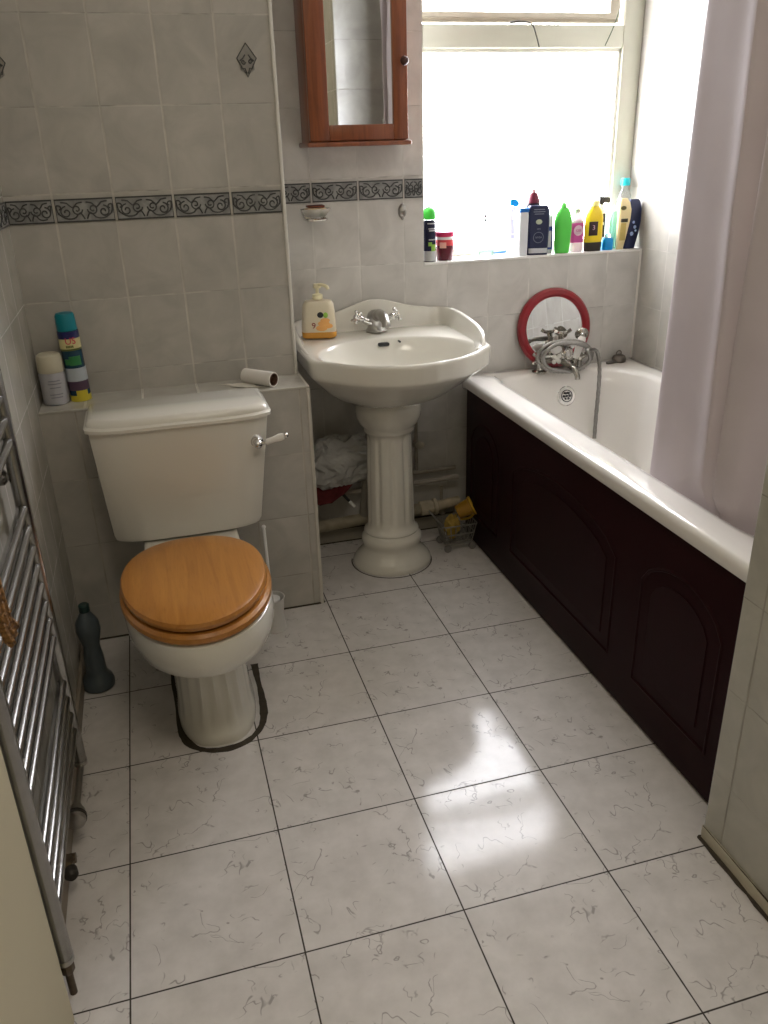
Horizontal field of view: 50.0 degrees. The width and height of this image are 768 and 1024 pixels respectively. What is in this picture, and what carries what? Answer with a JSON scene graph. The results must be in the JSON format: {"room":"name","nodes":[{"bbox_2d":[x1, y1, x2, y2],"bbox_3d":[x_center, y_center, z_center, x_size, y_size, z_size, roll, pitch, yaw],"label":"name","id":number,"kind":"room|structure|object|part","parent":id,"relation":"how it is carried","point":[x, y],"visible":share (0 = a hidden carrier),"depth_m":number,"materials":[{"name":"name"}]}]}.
{"room":"bathroom","nodes":[
{"label":"bathroom","id":0,"kind":"room"},
{"bbox_2d":[0,186,80,1023],"bbox_3d":[-0.666,-0.328,1.038,0.136,2.400,3.294,-8,25,-14],"label":"wall","id":1,"kind":"structure","parent":0,"point":[18,366],"depth_m":1.63,"materials":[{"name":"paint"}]},
{"bbox_2d":[0,202,9,230],"bbox_3d":[-0.906,-0.692,1.935,0.006,0.056,0.282,-8,25,-14],"label":"trim","id":2,"kind":"structure","parent":1,"relation":"attached to","point":[4,222],"depth_m":2.00,"materials":[{"name":"tile"}]},
{"bbox_2d":[0,367,87,995],"bbox_3d":[-0.620,0.184,1.385,0.053,1.180,0.535,-8,25,-14],"label":"towel radiator","id":3,"kind":"object","parent":1,"relation":"attached to","point":[26,668],"visible":0.88,"depth_m":1.42,"materials":[{"name":"silver metal"}]},
{"bbox_2d":[0,578,19,647],"bbox_3d":[-0.545,0.079,1.091,0.074,0.217,0.056,-8,25,-14],"label":"towel","id":4,"kind":"object","parent":3,"relation":"hanging from","point":[9,625],"visible":1,"depth_m":1.12,"materials":[{"name":"orange fabric"}]},
{"bbox_2d":[64,852,78,880],"bbox_3d":[-0.606,0.678,1.574,0.043,0.034,0.057,-8,25,-14],"label":"pipe fitting","id":5,"kind":"object","parent":1,"relation":"attached to","point":[71,870],"visible":0.79,"depth_m":1.56,"materials":[{"name":"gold metal"}]},
{"bbox_2d":[62,644,85,923],"bbox_3d":[-0.708,0.587,1.877,0.010,0.050,1.194,-8,25,-14],"label":"baseboard","id":6,"kind":"structure","parent":1,"relation":"attached to","point":[79,703],"depth_m":2.04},
{"bbox_2d":[0,0,294,395],"bbox_3d":[-0.662,-1.195,2.129,0.702,1.703,0.306,-8,25,-14],"label":"wall","id":7,"kind":"structure","parent":0,"point":[99,98],"depth_m":2.12,"materials":[{"name":"tile"}]},
{"bbox_2d":[0,57,5,78],"bbox_3d":[-0.917,-1.052,1.937,0.052,0.079,0.004,-8,25,-14],"label":"trim","id":8,"kind":"structure","parent":7,"relation":"attached to","point":[2,63],"depth_m":1.94,"materials":[{"name":"ceramic"}]},
{"bbox_2d":[5,190,281,224],"bbox_3d":[-0.611,-0.794,2.144,0.692,0.056,0.006,-8,25,-14],"label":"trim","id":9,"kind":"structure","parent":7,"relation":"attached to","point":[30,212],"depth_m":2.14,"materials":[{"name":"tile"}]},
{"bbox_2d":[236,42,256,76],"bbox_3d":[-0.346,-1.140,2.076,0.052,0.079,0.004,-8,25,-14],"label":"trim","id":10,"kind":"structure","parent":7,"relation":"attached to","point":[246,58],"depth_m":2.08,"materials":[{"name":"tile"}]},
{"bbox_2d":[267,0,297,373],"bbox_3d":[-0.282,-1.184,2.079,0.009,1.703,0.011,-8,25,-14],"label":"trim","id":11,"kind":"structure","parent":7,"relation":"attached to","point":[269,1],"depth_m":2.20,"materials":[{"name":"white plastic"}]},
{"bbox_2d":[39,389,319,637],"bbox_3d":[-0.605,-0.069,2.556,0.710,0.691,0.450,-8,25,-14],"label":"wall","id":12,"kind":"structure","parent":0,"point":[97,559],"depth_m":2.35,"materials":[{"name":"tile"}]},
{"bbox_2d":[38,372,308,414],"bbox_3d":[-0.613,-0.388,2.413,0.713,0.007,0.453,-8,25,-14],"label":"trim","id":13,"kind":"structure","parent":12,"relation":"on","point":[291,381],"depth_m":2.28,"materials":[{"name":"tile"}]},
{"bbox_2d":[36,351,69,405],"bbox_3d":[-0.879,-0.355,2.183,0.067,0.135,0.067,-8,25,-14],"label":"can","id":14,"kind":"object","parent":13,"relation":"on","point":[50,367],"visible":1,"depth_m":2.16,"materials":[{"name":"white plastic"}]},
{"bbox_2d":[54,311,91,401],"bbox_3d":[-0.827,-0.413,2.187,0.055,0.234,0.055,-9,25,-13],"label":"can","id":15,"kind":"object","parent":13,"relation":"on","point":[68,336],"visible":1,"depth_m":2.17,"materials":[{"name":"multicoloured metal"}]},
{"bbox_2d":[218,368,277,387],"bbox_3d":[-0.383,-0.375,2.310,0.152,0.041,0.087,13,28,30],"label":"toilet roll","id":16,"kind":"object","parent":13,"relation":"on","point":[250,377],"visible":1,"depth_m":2.30,"materials":[{"name":"paper"}]},
{"bbox_2d":[100,601,324,639],"bbox_3d":[-0.557,0.274,2.627,0.693,0.008,0.294,-8,25,-14],"label":"trim","id":17,"kind":"structure","parent":12,"relation":"attached to","point":[324,601],"depth_m":2.55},
{"bbox_2d":[306,388,323,602],"bbox_3d":[-0.204,-0.031,2.443,0.011,0.691,0.010,-8,25,-14],"label":"trim","id":18,"kind":"structure","parent":12,"relation":"attached to","point":[307,389],"depth_m":2.43,"materials":[{"name":"white plastic"}]},
{"bbox_2d":[63,519,767,1023],"bbox_3d":[0.379,0.693,1.750,2.210,0.100,3.394,-8,25,-14],"label":"floor","id":19,"kind":"structure","parent":0,"point":[438,812],"depth_m":1.68,"materials":[{"name":"tile"}]},
{"bbox_2d":[75,602,114,693],"bbox_3d":[-0.768,0.351,2.162,0.084,0.252,0.084,-8,25,-14],"label":"plastic bottle","id":20,"kind":"object","parent":19,"relation":"on","point":[98,678],"visible":1,"depth_m":2.15,"materials":[{"name":"grey plastic"}]},
{"bbox_2d":[83,388,287,746],"bbox_3d":[-0.431,0.151,2.019,0.494,0.714,0.729,-8,25,-14],"label":"toilet","id":21,"kind":"object","parent":19,"relation":"on","point":[178,475],"visible":1,"depth_m":2.02,"materials":[{"name":"beige ceramic"}]},
{"bbox_3d":[-0.528,-0.259,2.110,0.461,0.032,0.200,-8,25,-14],"label":"cistern lid","id":22,"kind":"part","parent":21,"relation":"part of","materials":[{"name":"beige ceramic"}]},
{"bbox_3d":[-0.429,0.152,1.867,0.328,0.025,0.434,-8,25,-14],"label":"lid","id":23,"kind":"part","parent":21,"relation":"part of","materials":[{"name":"brown wood"}]},
{"bbox_3d":[-0.424,0.179,1.870,0.342,0.022,0.437,-8,25,-14],"label":"seat","id":24,"kind":"part","parent":21,"relation":"part of","materials":[{"name":"brown wood"}]},
{"bbox_3d":[-0.323,-0.177,2.103,0.034,0.034,0.040,-8,25,-14],"label":"flush handle","id":25,"kind":"part","parent":21,"relation":"part of","materials":[{"name":"silver metal"}]},
{"bbox_2d":[171,663,267,752],"bbox_3d":[-0.421,0.496,2.123,0.237,0.002,0.380,-8,25,-14],"label":"trim","id":26,"kind":"structure","parent":19,"relation":"on","point":[185,739],"depth_m":2.04,"materials":[{"name":"black rubber"}]},
{"bbox_2d":[262,525,286,633],"bbox_3d":[-0.331,0.191,2.386,0.076,0.339,0.076,-8,25,-14],"label":"toilet brush","id":27,"kind":"object","parent":19,"relation":"on","point":[279,625],"visible":0.66,"depth_m":2.41,"materials":[{"name":"white plastic"}]},
{"bbox_3d":[-0.331,0.177,2.380,0.048,0.309,0.048,-8,25,-14],"label":"handle","id":28,"kind":"part","parent":27,"relation":"part of","materials":[{"name":"white plastic"}]},
{"bbox_2d":[294,299,490,575],"bbox_3d":[0.036,-0.209,2.635,0.563,0.846,0.554,-8,25,-14],"label":"basin","id":29,"kind":"object","parent":19,"relation":"on","point":[387,376],"visible":0.95,"depth_m":2.61,"materials":[{"name":"beige ceramic"}]},
{"bbox_2d":[302,283,336,338],"bbox_3d":[-0.207,-0.634,2.586,0.109,0.167,0.061,-2,24,-1],"label":"hand soap bottle","id":30,"kind":"object","parent":29,"relation":"on","point":[318,313],"visible":1,"depth_m":2.57,"materials":[{"name":"plastic"}]},
{"bbox_2d":[316,318,332,330],"bbox_3d":[-0.187,-0.586,2.577,0.054,0.040,0.004,-2,24,-1],"label":"print","id":31,"kind":"object","parent":30,"relation":"on","point":[322,324],"depth_m":2.58},
{"bbox_2d":[351,307,401,332],"bbox_3d":[-0.032,-0.612,2.637,0.155,0.078,0.170,6,25,17],"label":"mixer tap","id":32,"kind":"object","parent":29,"relation":"on","point":[377,320],"visible":1,"depth_m":2.64,"materials":[{"name":"silver metal"}]},
{"bbox_3d":[-0.067,-0.619,2.643,0.075,0.056,0.045,-8,25,-14],"label":"cross handle","id":33,"kind":"part","parent":32,"relation":"part of","materials":[{"name":"silver metal"}]},
{"bbox_3d":[0.020,-0.631,2.665,0.075,0.056,0.045,-8,25,-14],"label":"cross handle","id":34,"kind":"part","parent":32,"relation":"part of","materials":[{"name":"silver metal"}]},
{"bbox_2d":[319,433,460,532],"bbox_3d":[-0.016,-0.173,2.871,0.599,0.473,0.060,-8,25,-14],"label":"pipe","id":35,"kind":"object","parent":29,"relation":"attached to","point":[421,508],"visible":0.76,"depth_m":2.92,"materials":[{"name":"plastic"}]},
{"bbox_2d":[314,433,366,489],"bbox_3d":[-0.149,-0.175,2.803,0.268,0.194,0.122,-8,25,-14],"label":"plastic bag","id":36,"kind":"object","parent":35,"relation":"on","point":[340,460],"visible":0.72,"depth_m":2.76,"materials":[{"name":"white plastic"}]},
{"bbox_2d":[439,486,445,513],"bbox_3d":[0.213,-0.040,3.027,0.028,0.110,0.028,-8,25,-14],"label":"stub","id":37,"kind":"object","parent":35,"relation":"attached to","point":[443,511],"visible":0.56,"depth_m":3.02,"materials":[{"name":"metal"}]},
{"bbox_2d":[351,556,431,577],"bbox_3d":[0.041,0.170,2.825,0.277,0.002,0.230,-18,29,-33],"label":"trim","id":38,"kind":"structure","parent":29,"relation":"attached to","point":[431,556],"depth_m":2.76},
{"bbox_2d":[428,510,476,552],"bbox_3d":[0.241,0.058,2.892,0.158,0.139,0.096,-8,25,-14],"label":"trolley","id":39,"kind":"object","parent":19,"relation":"on","point":[441,538],"visible":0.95,"depth_m":2.88,"materials":[{"name":"plastic"}]},
{"bbox_2d":[444,514,459,538],"bbox_3d":[0.240,0.049,2.883,0.061,0.097,0.062,-8,25,-14],"label":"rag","id":40,"kind":"object","parent":39,"relation":"in","point":[451,520],"visible":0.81,"depth_m":2.87,"materials":[{"name":"yellow fabric"}]},
{"bbox_2d":[455,496,476,520],"bbox_3d":[0.286,-0.010,2.876,0.079,0.094,0.069,2,24,9],"label":"pail","id":41,"kind":"object","parent":39,"relation":"in","point":[465,508],"visible":1,"depth_m":2.85,"materials":[{"name":"yellow plastic"}]},
{"bbox_2d":[462,358,753,802],"bbox_3d":[0.807,0.027,2.372,0.705,0.586,1.617,-8,25,-14],"label":"bathtub","id":42,"kind":"object","parent":19,"relation":"on","point":[645,585],"visible":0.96,"depth_m":2.08,"materials":[{"name":"wood"}]},
{"bbox_3d":[0.336,-0.120,2.753,0.010,0.352,0.240,-8,25,-14],"label":"arched moulding","id":43,"kind":"part","parent":42,"relation":"part of","materials":[{"name":"brown wood"}]},
{"bbox_2d":[517,288,589,366],"bbox_3d":[0.601,-0.649,2.906,0.280,0.275,0.058,-8,25,-15],"label":"round mirror","id":44,"kind":"object","parent":42,"relation":"on","point":[549,310],"visible":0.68,"depth_m":2.89,"materials":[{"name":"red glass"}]},
{"bbox_3d":[0.601,-0.650,2.908,0.227,0.224,0.005,-8,17,-14],"label":"glass","id":45,"kind":"part","parent":44,"relation":"part of","materials":[{"name":"mirror"}]},
{"bbox_3d":[0.481,0.084,2.285,0.010,0.352,0.610,-8,25,-14],"label":"arched moulding","id":46,"kind":"part","parent":42,"relation":"part of","materials":[{"name":"brown wood"}]},
{"bbox_2d":[531,328,601,438],"bbox_3d":[0.637,-0.445,2.892,0.244,0.386,0.152,-8,25,-14],"label":"shower mixer","id":47,"kind":"object","parent":42,"relation":"on","point":[556,347],"visible":1,"depth_m":2.85,"materials":[{"name":"silver metal"}]},
{"bbox_3d":[0.537,-0.532,2.853,0.043,0.042,0.048,7,25,19],"label":"cross handle","id":48,"kind":"part","parent":47,"relation":"part of","materials":[{"name":"silver metal"}]},
{"bbox_3d":[0.595,-0.549,2.863,0.042,0.066,0.036,-8,25,-14],"label":"diverter knob","id":49,"kind":"part","parent":47,"relation":"part of","materials":[{"name":"white ceramic"}]},
{"bbox_3d":[0.641,-0.500,2.852,0.028,0.061,0.123,-10,25,-18],"label":"spout","id":50,"kind":"part","parent":47,"relation":"part of","materials":[{"name":"silver metal"}]},
{"bbox_3d":[0.714,-0.560,2.904,0.048,0.043,0.044,4,25,13],"label":"cross handle","id":51,"kind":"part","parent":47,"relation":"part of","materials":[{"name":"silver metal"}]},
{"bbox_2d":[462,358,753,582],"bbox_3d":[0.805,-0.039,2.342,0.705,0.441,1.617,-8,25,-14],"label":"tub","id":52,"kind":"object","parent":42,"relation":"in","point":[576,507],"depth_m":2.31,"materials":[{"name":"ceramic"}]},
{"bbox_2d":[606,350,625,363],"bbox_3d":[0.841,-0.564,2.989,0.088,0.042,0.052,-15,27,-27],"label":"plug","id":53,"kind":"object","parent":42,"relation":"on","point":[617,358],"visible":1,"depth_m":2.98,"materials":[{"name":"rubber"}]},
{"bbox_3d":[0.633,0.298,1.794,0.010,0.352,0.294,-8,25,-14],"label":"arched moulding","id":54,"kind":"part","parent":42,"relation":"part of","materials":[{"name":"brown wood"}]},
{"bbox_2d":[271,0,639,520],"bbox_3d":[-0.092,-1.062,2.650,2.010,2.400,0.200,-8,25,-14],"label":"wall","id":55,"kind":"structure","parent":0,"point":[363,251],"depth_m":2.72,"materials":[{"name":"tile"}]},
{"bbox_2d":[300,208,330,221],"bbox_3d":[-0.209,-0.909,2.517,0.094,0.036,0.090,-8,25,-14],"label":"soap dish","id":56,"kind":"object","parent":55,"relation":"attached to","point":[312,215],"visible":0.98,"depth_m":2.49,"materials":[{"name":"white ceramic"}]},
{"bbox_3d":[-0.209,-0.918,2.510,0.068,0.018,0.044,-8,25,-14],"label":"soap bar","id":57,"kind":"object","parent":56,"relation":"in","visible":0},
{"bbox_2d":[306,204,324,207],"bbox_3d":[-0.209,-0.930,2.504,0.054,0.008,0.034,-8,25,-14],"label":"soap bar","id":58,"kind":"object","parent":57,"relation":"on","point":[318,205],"visible":1,"depth_m":2.49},
{"bbox_2d":[293,0,411,147],"bbox_3d":[-0.093,-1.404,2.297,0.313,0.700,0.160,-8,25,-14],"label":"upper cabinet","id":59,"kind":"object","parent":55,"relation":"attached to","point":[352,59],"visible":1,"depth_m":2.32,"materials":[{"name":"brown wood"}]},
{"bbox_3d":[-0.074,-1.384,2.262,0.196,0.582,0.004,-8,25,-14],"label":"mirror panel","id":60,"kind":"part","parent":59,"relation":"part of","materials":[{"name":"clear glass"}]},
{"bbox_3d":[0.057,-1.274,2.324,0.025,0.025,0.026,-8,25,-14],"label":"knob","id":61,"kind":"part","parent":59,"relation":"part of","materials":[{"name":"brown wood"}]},
{"bbox_2d":[284,178,422,203],"bbox_3d":[-0.113,-0.997,2.557,0.489,0.056,0.006,-8,25,-14],"label":"trim","id":62,"kind":"structure","parent":55,"relation":"attached to","point":[413,188],"depth_m":2.56,"materials":[{"name":"tile"}]},
{"bbox_2d":[320,511,452,544],"bbox_3d":[-0.016,0.063,3.002,0.590,0.058,0.008,-8,25,-14],"label":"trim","id":63,"kind":"structure","parent":55,"relation":"attached to","point":[452,511],"depth_m":2.99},
{"bbox_2d":[319,508,456,543],"bbox_3d":[-0.022,0.056,3.021,0.600,0.052,0.044,-8,25,-14],"label":"baseboard","id":64,"kind":"structure","parent":55,"relation":"attached to","point":[424,522],"depth_m":2.98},
{"bbox_2d":[345,474,458,494],"bbox_3d":[-0.024,-0.095,2.943,0.596,0.026,0.066,-8,25,-14],"label":"supply pipe","id":65,"kind":"object","parent":55,"relation":"attached to","point":[454,476],"visible":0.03,"depth_m":2.96,"materials":[{"name":"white metal"}]},
{"bbox_2d":[316,484,352,505],"bbox_3d":[-0.185,-0.092,2.819,0.201,0.124,0.062,-8,25,-14],"label":"cloth","id":66,"kind":"object","parent":65,"relation":"on","point":[328,496],"visible":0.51,"depth_m":2.82,"materials":[{"name":"fabric"}]},
{"bbox_2d":[342,494,355,506],"bbox_3d":[-0.139,-0.057,2.842,0.083,0.086,0.011,4,25,13],"label":"stick","id":67,"kind":"object","parent":66,"relation":"attached to","point":[344,495],"visible":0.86,"depth_m":2.84,"materials":[{"name":"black plastic"}]},
{"bbox_2d":[398,203,406,219],"bbox_3d":[0.061,-0.954,2.615,0.029,0.052,0.031,-8,25,-14],"label":"wall hook","id":68,"kind":"object","parent":55,"relation":"attached to","point":[402,210],"visible":1,"depth_m":2.62,"materials":[{"name":"silver metal"}]},
{"bbox_2d":[358,465,455,482],"bbox_3d":[-0.028,-0.124,2.946,0.596,0.021,0.035,-8,25,-14],"label":"supply pipe","id":69,"kind":"object","parent":55,"relation":"attached to","point":[453,466],"visible":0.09,"depth_m":2.98,"materials":[{"name":"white metal"}]},
{"bbox_2d":[412,422,423,470],"bbox_3d":[0.120,-0.253,2.919,0.032,0.228,0.045,-19,29,-34],"label":"valve","id":70,"kind":"object","parent":55,"relation":"attached to","point":[416,444],"visible":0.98,"depth_m":2.92,"materials":[{"name":"metal"}]},
{"bbox_3d":[0.125,-0.238,2.918,0.032,0.028,0.029,12,28,29],"label":"knob","id":71,"kind":"part","parent":70,"relation":"part of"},
{"bbox_2d":[424,247,640,264],"bbox_3d":[0.493,-0.909,2.897,0.808,0.008,0.204,-8,25,-14],"label":"windowsill","id":72,"kind":"structure","parent":55,"relation":"attached to","point":[503,256],"depth_m":2.81,"materials":[{"name":"tile"}]},
{"bbox_2d":[423,201,435,261],"bbox_3d":[0.149,-0.922,2.705,0.045,0.188,0.045,-8,25,-14],"label":"spray can","id":73,"kind":"object","parent":72,"relation":"on","point":[429,213],"visible":0.94,"depth_m":2.69,"materials":[{"name":"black metal"}]},
{"bbox_2d":[436,230,454,260],"bbox_3d":[0.203,-0.891,2.751,0.065,0.091,0.065,-8,25,-14],"label":"jar","id":74,"kind":"object","parent":72,"relation":"on","point":[444,238],"visible":0.92,"depth_m":2.73,"materials":[{"name":"red plastic"}]},
{"bbox_3d":[0.202,-0.925,2.736,0.065,0.016,0.065,-8,25,-14],"label":"lid","id":75,"kind":"part","parent":74,"relation":"part of","materials":[{"name":"pink plastic"}]},
{"bbox_2d":[476,214,493,255],"bbox_3d":[0.346,-0.947,2.812,0.060,0.136,0.032,-8,25,-14],"label":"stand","id":76,"kind":"object","parent":72,"relation":"on","point":[478,251],"visible":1,"depth_m":2.82,"materials":[{"name":"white plastic"}]},
{"bbox_3d":[0.347,-0.942,2.814,0.006,0.090,0.006,-8,25,-14],"label":"stem","id":77,"kind":"part","parent":76,"relation":"part of","materials":[{"name":"clear plastic"}]},
{"bbox_2d":[494,247,506,253],"bbox_3d":[0.417,-0.911,2.849,0.084,0.032,0.012,-8,25,-14],"label":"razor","id":78,"kind":"object","parent":72,"relation":"on","point":[501,251],"visible":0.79,"depth_m":2.85,"materials":[{"name":"blue plastic"}]},
{"bbox_2d":[506,199,518,254],"bbox_3d":[0.440,-0.973,2.809,0.038,0.180,0.029,-8,25,-14],"label":"bottle","id":79,"kind":"object","parent":72,"relation":"on","point":[512,221],"visible":0.92,"depth_m":2.80,"materials":[{"name":"white plastic"}]},
{"bbox_2d":[511,220,514,237],"bbox_3d":[0.439,-0.962,2.799,0.012,0.060,0.002,-8,25,-14],"label":"print","id":80,"kind":"object","parent":79,"relation":"attached to","point":[512,221],"depth_m":2.80},
{"bbox_3d":[0.440,-1.044,2.779,0.032,0.025,0.016,-8,25,-14],"label":"spout","id":81,"kind":"part","parent":79,"relation":"part of","materials":[{"name":"blue plastic"}]},
{"bbox_2d":[517,208,528,255],"bbox_3d":[0.470,-0.947,2.782,0.036,0.153,0.019,-8,25,-14],"label":"lotion bottle","id":82,"kind":"object","parent":72,"relation":"on","point":[523,216],"visible":1,"depth_m":2.77,"materials":[{"name":"white plastic"}]},
{"bbox_2d":[525,189,540,207],"bbox_3d":[0.509,-0.996,2.821,0.060,0.209,0.048,-8,25,-14],"label":"shampoo bottle","id":83,"kind":"object","parent":72,"relation":"on","point":[533,199],"visible":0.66,"depth_m":2.78,"materials":[{"name":"plastic"}]},
{"bbox_2d":[527,205,549,254],"bbox_3d":[0.522,-0.957,2.796,0.077,0.158,0.032,-3,24,-3],"label":"bottle","id":84,"kind":"object","parent":72,"relation":"on","point":[539,215],"visible":0.98,"depth_m":2.78,"materials":[{"name":"blue plastic"}]},
{"bbox_2d":[547,214,552,252],"bbox_3d":[0.567,-0.959,2.835,0.032,0.128,0.032,-8,25,-14],"label":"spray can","id":85,"kind":"object","parent":72,"relation":"on","point":[550,238],"visible":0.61,"depth_m":2.83,"materials":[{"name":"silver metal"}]},
{"bbox_2d":[548,231,551,246],"bbox_3d":[0.568,-0.938,2.829,0.012,0.054,0.003,-3,24,-3],"label":"print","id":86,"kind":"object","parent":85,"relation":"on","point":[550,232],"depth_m":2.83},
{"bbox_2d":[554,202,571,252],"bbox_3d":[0.612,-0.974,2.819,0.061,0.164,0.038,-8,25,-14],"label":"shampoo bottle","id":87,"kind":"object","parent":72,"relation":"on","point":[562,223],"visible":1,"depth_m":2.81,"materials":[{"name":"plastic"}]},
{"bbox_2d":[569,208,583,251],"bbox_3d":[0.666,-0.977,2.852,0.054,0.141,0.035,-8,25,-14],"label":"wash bottle","id":88,"kind":"object","parent":72,"relation":"on","point":[577,232],"visible":0.88,"depth_m":2.84,"materials":[{"name":"pink plastic"}]},
{"bbox_2d":[583,200,602,251],"bbox_3d":[0.725,-0.989,2.846,0.064,0.165,0.041,-8,25,-14],"label":"bottle","id":89,"kind":"object","parent":72,"relation":"on","point":[593,226],"visible":1,"depth_m":2.83,"materials":[{"name":"plastic"}]},
{"bbox_2d":[598,196,610,237],"bbox_3d":[0.765,-1.019,2.898,0.052,0.175,0.028,-8,25,-14],"label":"bottle","id":90,"kind":"object","parent":72,"relation":"on","point":[602,200],"visible":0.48,"depth_m":2.87,"materials":[{"name":"white plastic"}]},
{"bbox_3d":[0.768,-1.087,2.870,0.042,0.028,0.016,-8,25,-14],"label":"spout","id":91,"kind":"part","parent":90,"relation":"part of","materials":[{"name":"black plastic"}]},
{"bbox_2d":[601,233,612,249],"bbox_3d":[0.783,-0.948,2.886,0.040,0.054,0.032,-8,25,-14],"label":"bottle","id":92,"kind":"object","parent":72,"relation":"on","point":[607,241],"visible":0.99,"depth_m":2.88,"materials":[{"name":"blue plastic"}]},
{"bbox_2d":[608,205,617,248],"bbox_3d":[0.812,-1.005,2.902,0.042,0.143,0.025,-8,25,-14],"label":"bottle","id":93,"kind":"object","parent":72,"relation":"on","point":[612,228],"visible":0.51,"depth_m":2.89,"materials":[{"name":"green plastic"}]},
{"bbox_2d":[615,198,631,248],"bbox_3d":[0.834,-1.004,2.867,0.049,0.168,0.026,-8,25,-14],"label":"bottle","id":94,"kind":"object","parent":72,"relation":"on","point":[624,206],"visible":1,"depth_m":2.85,"materials":[{"name":"plastic"}]},
{"bbox_2d":[616,178,630,204],"bbox_3d":[0.850,-1.064,2.926,0.052,0.229,0.033,-8,25,-14],"label":"clear bottle","id":95,"kind":"object","parent":72,"relation":"on","point":[625,182],"visible":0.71,"depth_m":2.89,"materials":[{"name":"plastic"}]},
{"bbox_2d":[623,199,641,248],"bbox_3d":[0.871,-1.009,2.883,0.058,0.163,0.026,-8,25,-14],"label":"lotion bottle","id":96,"kind":"object","parent":72,"relation":"on","point":[633,229],"visible":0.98,"depth_m":2.87,"materials":[{"name":"plastic"}]},
{"bbox_2d":[422,0,644,255],"bbox_3d":[0.467,-1.431,2.705,0.808,1.102,0.050,-8,25,-14],"label":"window","id":97,"kind":"structure","parent":55,"relation":"in","point":[625,40],"depth_m":2.68,"materials":[{"name":"paint"}]},
{"bbox_3d":[0.435,-1.724,2.573,0.684,0.338,0.040,-8,25,-14],"label":"sash","id":98,"kind":"part","parent":97,"relation":"part of","materials":[{"name":"paint"}]},
{"bbox_2d":[510,20,539,46],"bbox_3d":[0.448,-1.519,2.616,0.099,0.077,0.008,-3,24,-3],"label":"cord","id":99,"kind":"object","parent":97,"relation":"hanging from","point":[515,21],"visible":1,"depth_m":2.60,"materials":[{"name":"white plastic"}]},
{"bbox_2d":[605,0,621,45],"bbox_3d":[0.748,-1.632,2.664,0.065,0.218,0.015,-19,29,-34],"label":"cord","id":100,"kind":"object","parent":97,"relation":"hanging from","point":[621,0],"visible":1,"depth_m":2.68,"materials":[{"name":"white"}]},
{"bbox_2d":[630,249,641,357],"bbox_3d":[0.912,-0.752,2.981,0.007,0.388,0.007,-8,25,-14],"label":"trim","id":101,"kind":"structure","parent":55,"relation":"attached to","point":[640,253],"depth_m":2.98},
{"bbox_2d":[629,0,707,370],"bbox_3d":[1.345,-0.611,1.539,0.100,2.400,3.294,-8,25,-14],"label":"wall","id":102,"kind":"structure","parent":0,"point":[673,30],"depth_m":2.72,"materials":[{"name":"paint"}]},
{"bbox_2d":[704,459,767,898],"bbox_3d":[1.181,-0.203,0.632,0.760,2.400,1.472,-8,25,-14],"label":"wall pillar","id":103,"kind":"structure","parent":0,"point":[737,809],"depth_m":1.49,"materials":[{"name":"paint"}]},
{"bbox_2d":[697,824,767,921],"bbox_3d":[1.211,0.877,1.113,0.766,0.034,1.474,-8,25,-14],"label":"baseboard","id":104,"kind":"structure","parent":103,"relation":"attached to","point":[749,887],"depth_m":1.57,"materials":[{"name":"wood"}]},
{"bbox_3d":[0.515,-1.488,1.620,0.025,0.025,1.620,-8,25,-14],"label":"rail","id":105,"kind":"object","parent":103,"relation":"attached to","visible":0},
{"bbox_2d":[650,0,767,535],"bbox_3d":[0.720,-0.535,1.527,0.126,1.705,0.566,-8,25,-14],"label":"shower curtain","id":106,"kind":"object","parent":105,"relation":"hanging from","point":[710,444],"visible":0.7,"depth_m":1.62,"materials":[{"name":"fabric"}]}
]}

